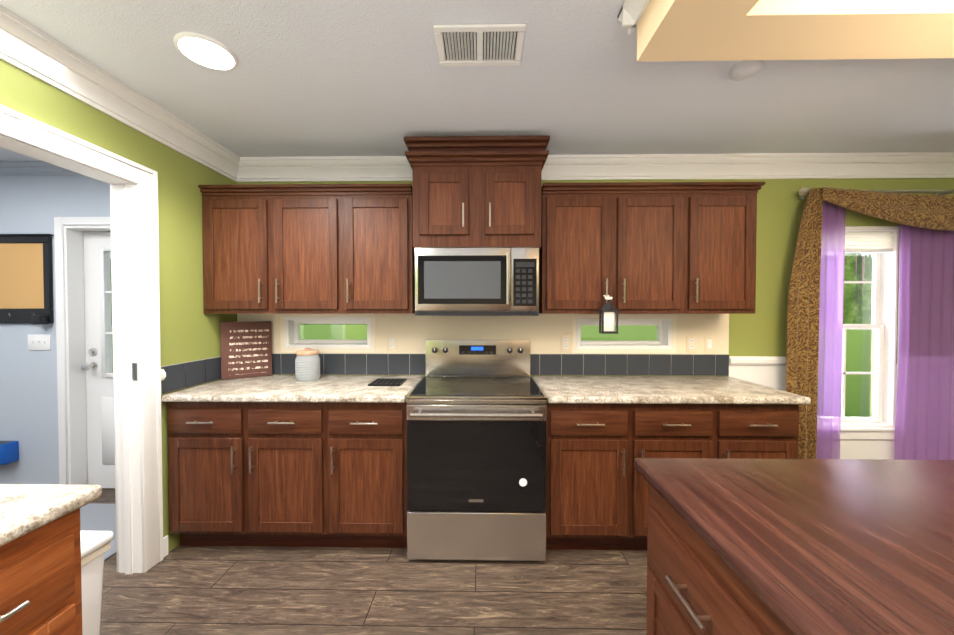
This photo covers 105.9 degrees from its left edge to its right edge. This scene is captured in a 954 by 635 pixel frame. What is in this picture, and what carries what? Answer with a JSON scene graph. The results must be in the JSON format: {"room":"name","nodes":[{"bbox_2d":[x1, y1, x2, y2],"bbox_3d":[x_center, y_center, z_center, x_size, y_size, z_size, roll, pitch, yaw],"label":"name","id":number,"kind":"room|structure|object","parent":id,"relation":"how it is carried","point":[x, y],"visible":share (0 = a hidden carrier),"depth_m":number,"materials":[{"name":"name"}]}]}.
{"room":"kitchen","nodes":[
{"label":"kitchen","id":0,"kind":"room"},
{"bbox_2d":[0,59,236,552],"bbox_3d":[-1.860,0.152,-0.188,0.120,2.460,5.660,0,1,1],"label":"wall","id":1,"kind":"structure","parent":0,"point":[190,330],"depth_m":2.05,"materials":[{"name":"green paint"}]},
{"bbox_2d":[0,104,162,573],"bbox_3d":[-1.831,0.285,1.389,0.164,2.140,1.190,0,1,1],"label":"door frame","id":2,"kind":"structure","parent":1,"relation":"attached to","point":[136,349],"depth_m":1.88,"materials":[{"name":"white wood"}]},
{"bbox_2d":[0,5,239,180],"bbox_3d":[-1.753,-1.005,-0.265,0.097,0.140,5.550,0,1,1],"label":"crown molding","id":3,"kind":"structure","parent":1,"relation":"attached to","point":[28,48],"depth_m":1.65,"materials":[{"name":"white wood"}]},
{"bbox_2d":[91,488,646,634],"bbox_3d":[0.309,1.443,-0.221,9.700,0.120,6.020,0,1,1],"label":"floor","id":4,"kind":"structure","parent":0,"point":[223,590],"depth_m":1.76,"materials":[{"name":"wood"}]},
{"bbox_2d":[0,512,81,634],"bbox_3d":[-1.397,0.931,0.676,0.740,0.874,0.565,0,1,1],"label":"base cabinet","id":5,"kind":"object","parent":4,"relation":"on","point":[40,567],"depth_m":0.86,"materials":[{"name":"brown wood"}]},
{"bbox_2d":[0,484,101,551],"bbox_3d":[-1.408,0.484,0.005,0.771,0.040,1.950,0,1,1],"label":"countertop","id":6,"kind":"structure","parent":5,"relation":"on","point":[25,509],"depth_m":0.88,"materials":[{"name":"beige stone"}]},
{"bbox_2d":[80,531,112,634],"bbox_3d":[-1.474,1.052,1.157,0.360,0.615,0.280,0,1,1],"label":"trash can","id":7,"kind":"object","parent":4,"relation":"on","point":[95,546],"visible":0.33,"depth_m":1.23,"materials":[{"name":"white plastic"}]},
{"bbox_2d":[80,503,115,560],"bbox_3d":[-2.526,1.334,2.264,0.950,0.012,0.600,0,1,1],"label":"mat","id":8,"kind":"object","parent":4,"relation":"on","point":[97,517],"depth_m":2.37,"materials":[{"name":"grey"}]},
{"bbox_2d":[167,403,340,546],"bbox_3d":[-1.257,0.903,2.328,0.982,0.874,0.625,0,1,1],"label":"base cabinet","id":9,"kind":"object","parent":4,"relation":"on","point":[282,461],"depth_m":2.02,"materials":[{"name":"brown wood"}]},
{"bbox_2d":[161,375,423,402],"bbox_3d":[-1.068,0.444,2.305,1.360,0.040,0.650,0,1,1],"label":"countertop","id":10,"kind":"structure","parent":9,"relation":"on","point":[273,388],"depth_m":2.09,"materials":[{"name":"beige stone"}]},
{"bbox_2d":[220,321,271,379],"bbox_3d":[-1.606,0.224,2.516,0.300,0.390,0.032,-1,1,-35],"label":"sign","id":11,"kind":"object","parent":10,"relation":"on","point":[246,349],"visible":0.98,"depth_m":2.51,"materials":[{"name":"brown wood"}]},
{"bbox_2d":[295,348,320,381],"bbox_3d":[-1.148,0.313,2.444,0.157,0.218,0.157,0,1,1],"label":"ceramic jar","id":12,"kind":"object","parent":10,"relation":"on","point":[307,364],"visible":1,"depth_m":2.38,"materials":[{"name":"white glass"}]},
{"bbox_2d":[368,378,406,385],"bbox_3d":[-0.575,0.418,2.327,0.200,0.012,0.200,0,1,1],"label":"trivet","id":13,"kind":"object","parent":10,"relation":"on","point":[388,381],"visible":1,"depth_m":2.29,"materials":[{"name":"black metal"}]},
{"bbox_2d":[341,399,407,547],"bbox_3d":[-0.652,0.903,2.318,0.528,0.874,0.625,0,1,1],"label":"base cabinet","id":14,"kind":"object","parent":4,"relation":"on","point":[374,510],"depth_m":2.01,"materials":[{"name":"brown wood"}]},
{"bbox_2d":[406,339,546,560],"bbox_3d":[0.001,0.752,2.240,0.766,1.178,0.706,0,1,1],"label":"range","id":15,"kind":"object","parent":4,"relation":"on","point":[476,447],"visible":1,"depth_m":1.95,"materials":[{"name":"silver metal"}]},
{"bbox_2d":[546,400,719,549],"bbox_3d":[0.853,0.904,2.294,0.922,0.874,0.625,0,1,1],"label":"base cabinet","id":16,"kind":"object","parent":4,"relation":"on","point":[603,433],"depth_m":1.99,"materials":[{"name":"brown wood"}]},
{"bbox_2d":[532,376,810,403],"bbox_3d":[1.098,0.445,2.270,1.412,0.040,0.650,0,1,1],"label":"countertop","id":17,"kind":"structure","parent":16,"relation":"on","point":[557,389],"depth_m":2.09,"materials":[{"name":"beige stone"}]},
{"bbox_2d":[636,470,797,634],"bbox_3d":[1.318,0.942,0.032,1.721,0.874,2.166,0,1,1],"label":"kitchen island","id":18,"kind":"object","parent":4,"relation":"on","point":[691,591],"depth_m":0.86,"materials":[{"name":"brown wood"}]},
{"bbox_2d":[634,458,953,634],"bbox_3d":[1.354,0.475,0.477,1.735,0.040,1.320,0,1,1],"label":"island countertop","id":19,"kind":"structure","parent":18,"relation":"on","point":[831,546],"depth_m":0.76,"materials":[{"name":"brown wood"}]},
{"bbox_2d":[838,630,953,634],"bbox_3d":[0.934,0.444,0.225,0.896,0.029,0.485,0,1,1],"label":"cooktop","id":20,"kind":"object","parent":19,"relation":"in","point":[840,632],"depth_m":0.52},
{"bbox_2d":[720,404,798,458],"bbox_3d":[1.544,0.904,2.283,0.460,0.874,0.625,0,1,1],"label":"base cabinet","id":21,"kind":"object","parent":4,"relation":"on","point":[747,431],"depth_m":1.97,"materials":[{"name":"brown wood"}]},
{"bbox_2d":[0,175,953,483],"bbox_3d":[0.356,0.103,2.683,9.700,2.460,0.166,0,1,1],"label":"wall","id":22,"kind":"structure","parent":0,"point":[28,378],"depth_m":2.64,"materials":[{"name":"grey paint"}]},
{"bbox_2d":[0,441,18,464],"bbox_3d":[-3.520,0.989,2.638,0.230,0.150,0.089,0,1,1],"label":"caddy","id":23,"kind":"object","parent":22,"relation":"attached to","point":[9,451],"visible":0.98,"depth_m":2.62,"materials":[{"name":"blue plastic"}]},
{"bbox_2d":[0,234,53,323],"bbox_3d":[-3.450,-0.280,2.625,0.674,0.659,0.070,0,1,1],"label":"bulletin board","id":24,"kind":"object","parent":22,"relation":"attached to","point":[26,283],"visible":1,"depth_m":2.65,"materials":[{"name":"black"}]},
{"bbox_2d":[28,334,50,349],"bbox_3d":[-3.235,0.184,2.657,0.170,0.116,0.016,0,1,1],"label":"switch plate","id":25,"kind":"object","parent":22,"relation":"attached to","point":[39,342],"visible":1,"depth_m":2.66,"materials":[{"name":"white plastic"}]},
{"bbox_2d":[0,161,81,175],"bbox_3d":[-3.085,-1.083,2.612,2.420,0.084,0.058,0,1,1],"label":"crown molding","id":26,"kind":"structure","parent":22,"relation":"attached to","point":[25,168],"depth_m":2.62,"materials":[{"name":"grey paint"}]},
{"bbox_2d":[54,217,110,484],"bbox_3d":[-2.578,0.297,2.728,1.030,2.070,0.174,0,1,1],"label":"door frame","id":27,"kind":"structure","parent":22,"relation":"attached to","point":[70,337],"depth_m":2.67,"materials":[{"name":"white wood"}]},
{"bbox_2d":[81,232,114,487],"bbox_3d":[-2.578,0.333,2.748,0.864,1.974,0.119,0,1,1],"label":"entry door","id":28,"kind":"structure","parent":22,"relation":"in","point":[97,366],"depth_m":2.77,"materials":[{"name":"white wood"}]},
{"bbox_2d":[163,535,167,557],"bbox_3d":[0.350,1.285,2.296,9.300,0.110,0.659,0,1,1],"label":"baseboard","id":29,"kind":"structure","parent":22,"relation":"attached to","point":[165,545],"depth_m":2.02,"materials":[{"name":"white wood"}]},
{"bbox_2d":[198,184,341,313],"bbox_3d":[-1.305,-0.424,2.448,0.896,0.792,0.339,0,1,1],"label":"upper cabinet","id":30,"kind":"object","parent":22,"relation":"attached to","point":[308,249],"depth_m":2.29,"materials":[{"name":"brown wood"}]},
{"bbox_2d":[280,314,374,351],"bbox_3d":[-1.086,0.108,2.681,0.695,0.290,0.118,0,1,1],"label":"window","id":31,"kind":"structure","parent":22,"relation":"in","point":[290,339],"depth_m":2.63,"materials":[{"name":"white"}]},
{"bbox_2d":[342,184,414,313],"bbox_3d":[-0.634,-0.424,2.437,0.448,0.792,0.339,0,1,1],"label":"upper cabinet","id":32,"kind":"object","parent":22,"relation":"attached to","point":[378,252],"depth_m":2.28,"materials":[{"name":"brown wood"}]},
{"bbox_2d":[161,353,728,393],"bbox_3d":[0.020,0.345,2.294,3.560,0.154,0.637,0,1,1],"label":"tile backsplash","id":33,"kind":"structure","parent":22,"relation":"attached to","point":[187,374],"depth_m":2.59,"materials":[{"name":"grey tile"}]},
{"bbox_2d":[161,356,786,380],"bbox_3d":[1.620,0.315,2.257,6.759,0.062,0.653,0,1,1],"label":"trim","id":34,"kind":"structure","parent":22,"relation":"attached to","point":[757,360],"depth_m":2.56,"materials":[{"name":"white wood"}]},
{"bbox_2d":[404,135,549,248],"bbox_3d":[0.001,-0.758,2.364,0.872,0.650,0.454,0,1,1],"label":"upper cabinet","id":35,"kind":"object","parent":22,"relation":"attached to","point":[476,191],"visible":1,"depth_m":2.18,"materials":[{"name":"brown wood"}]},
{"bbox_2d":[415,247,538,315],"bbox_3d":[0.001,-0.221,2.373,0.760,0.416,0.455,0,1,1],"label":"over-the-range microwave","id":36,"kind":"object","parent":35,"relation":"attached to","point":[476,281],"visible":1,"depth_m":2.19,"materials":[{"name":"silver metal"}]},
{"bbox_2d":[237,313,728,375],"bbox_3d":[0.025,0.151,2.611,3.560,0.533,0.003,0,1,1],"label":"backsplash panel","id":37,"kind":"object","parent":22,"relation":"attached to","point":[543,333],"visible":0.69,"depth_m":2.61,"materials":[{"name":"beige paint"}]},
{"bbox_2d":[387,335,396,350],"bbox_3d":[-0.615,0.188,2.616,0.072,0.116,0.008,0,1,1],"label":"electrical outlet","id":38,"kind":"object","parent":37,"relation":"attached to","point":[391,342],"visible":1,"depth_m":2.61,"materials":[{"name":"beige paint"}]},
{"bbox_2d":[561,336,570,351],"bbox_3d":[0.640,0.189,2.596,0.072,0.116,0.008,0,1,1],"label":"electrical outlet","id":39,"kind":"object","parent":37,"relation":"attached to","point":[565,343],"visible":1,"depth_m":2.59,"materials":[{"name":"beige paint"}]},
{"bbox_2d":[687,336,696,351],"bbox_3d":[1.540,0.189,2.581,0.072,0.116,0.008,0,1,1],"label":"electrical outlet","id":40,"kind":"object","parent":37,"relation":"attached to","point":[691,343],"visible":1,"depth_m":2.58,"materials":[{"name":"beige paint"}]},
{"bbox_2d":[704,336,714,351],"bbox_3d":[1.665,0.189,2.578,0.072,0.116,0.010,0,1,1],"label":"light switch","id":41,"kind":"object","parent":37,"relation":"attached to","point":[709,342],"visible":1,"depth_m":2.58,"materials":[{"name":"beige paint"}]},
{"bbox_2d":[235,152,953,181],"bbox_3d":[1.624,-1.053,2.518,6.760,0.140,0.097,0,1,1],"label":"crown molding","id":42,"kind":"structure","parent":22,"relation":"attached to","point":[895,164],"depth_m":2.53,"materials":[{"name":"white wood"}]},
{"bbox_2d":[539,182,690,313],"bbox_3d":[0.858,-0.423,2.413,0.889,0.792,0.339,0,1,1],"label":"upper cabinet","id":43,"kind":"object","parent":22,"relation":"attached to","point":[659,247],"depth_m":2.25,"materials":[{"name":"brown wood"}]},
{"bbox_2d":[599,295,618,333],"bbox_3d":[0.801,-0.021,2.192,0.100,0.234,0.100,0,1,1],"label":"lantern ornament","id":44,"kind":"object","parent":43,"relation":"hanging from","point":[608,322],"visible":0.98,"depth_m":2.19,"materials":[{"name":"black metal"}]},
{"bbox_2d":[572,314,676,353],"bbox_3d":[1.058,0.116,2.646,0.745,0.285,0.118,0,1,1],"label":"window","id":45,"kind":"structure","parent":22,"relation":"in","point":[665,343],"depth_m":2.59,"materials":[{"name":"white"}]},
{"bbox_2d":[691,182,762,313],"bbox_3d":[1.525,-0.423,2.403,0.445,0.792,0.339,0,1,1],"label":"upper cabinet","id":46,"kind":"object","parent":22,"relation":"attached to","point":[723,214],"depth_m":2.24,"materials":[{"name":"brown wood"}]},
{"bbox_2d":[840,226,899,439],"bbox_3d":[2.696,0.112,2.618,0.650,1.515,0.162,0,1,1],"label":"window","id":47,"kind":"structure","parent":22,"relation":"in","point":[881,244],"depth_m":2.61,"materials":[{"name":"white"}]},
{"bbox_2d":[786,186,953,459],"bbox_3d":[3.263,0.207,2.479,2.280,2.200,0.164,0,1,1],"label":"curtains","id":48,"kind":"object","parent":22,"relation":"in","point":[924,423],"depth_m":2.50,"materials":[{"name":"purple fabric"}]},
{"bbox_2d":[0,0,953,160],"bbox_3d":[0.309,-1.136,-0.265,9.700,0.120,6.020,0,1,1],"label":"ceiling","id":49,"kind":"structure","parent":0,"point":[309,78],"depth_m":1.72,"materials":[{"name":"white paint"}]},
{"bbox_2d":[173,32,237,69],"bbox_3d":[-1.123,-1.100,1.499,0.216,0.012,0.216,0,1,1],"label":"recessed light","id":50,"kind":"object","parent":49,"relation":"in","point":[205,51],"visible":1,"depth_m":1.48,"materials":[{"name":"white plastic"}]},
{"bbox_2d":[433,24,525,65],"bbox_3d":[0.012,-1.099,1.461,0.350,0.013,0.220,0,1,1],"label":"ceiling vent","id":51,"kind":"object","parent":49,"relation":"in","point":[489,44],"visible":1,"depth_m":1.45,"materials":[{"name":"white metal"}]},
{"bbox_2d":[729,60,762,80],"bbox_3d":[1.189,-1.091,1.592,0.120,0.034,0.120,0,1,1],"label":"smoke detector","id":52,"kind":"object","parent":49,"relation":"attached to","point":[743,70],"visible":0.96,"depth_m":1.57,"materials":[{"name":"white plastic"}]},
{"bbox_2d":[618,0,953,61],"bbox_3d":[1.830,-0.983,0.101,2.670,0.199,2.395,0,1,1],"label":"soffit box","id":53,"kind":"object","parent":49,"relation":"attached to","point":[702,30],"visible":1,"depth_m":1.10,"materials":[{"name":"beige paint"}]},
{"label":"outside","id":54,"kind":"structure","parent":0,"visible":0},
{"bbox_2d":[110,252,872,416],"bbox_3d":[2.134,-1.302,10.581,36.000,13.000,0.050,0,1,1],"label":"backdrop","id":55,"kind":"structure","parent":54,"point":[853,377],"depth_m":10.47,"materials":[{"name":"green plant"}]}
]}

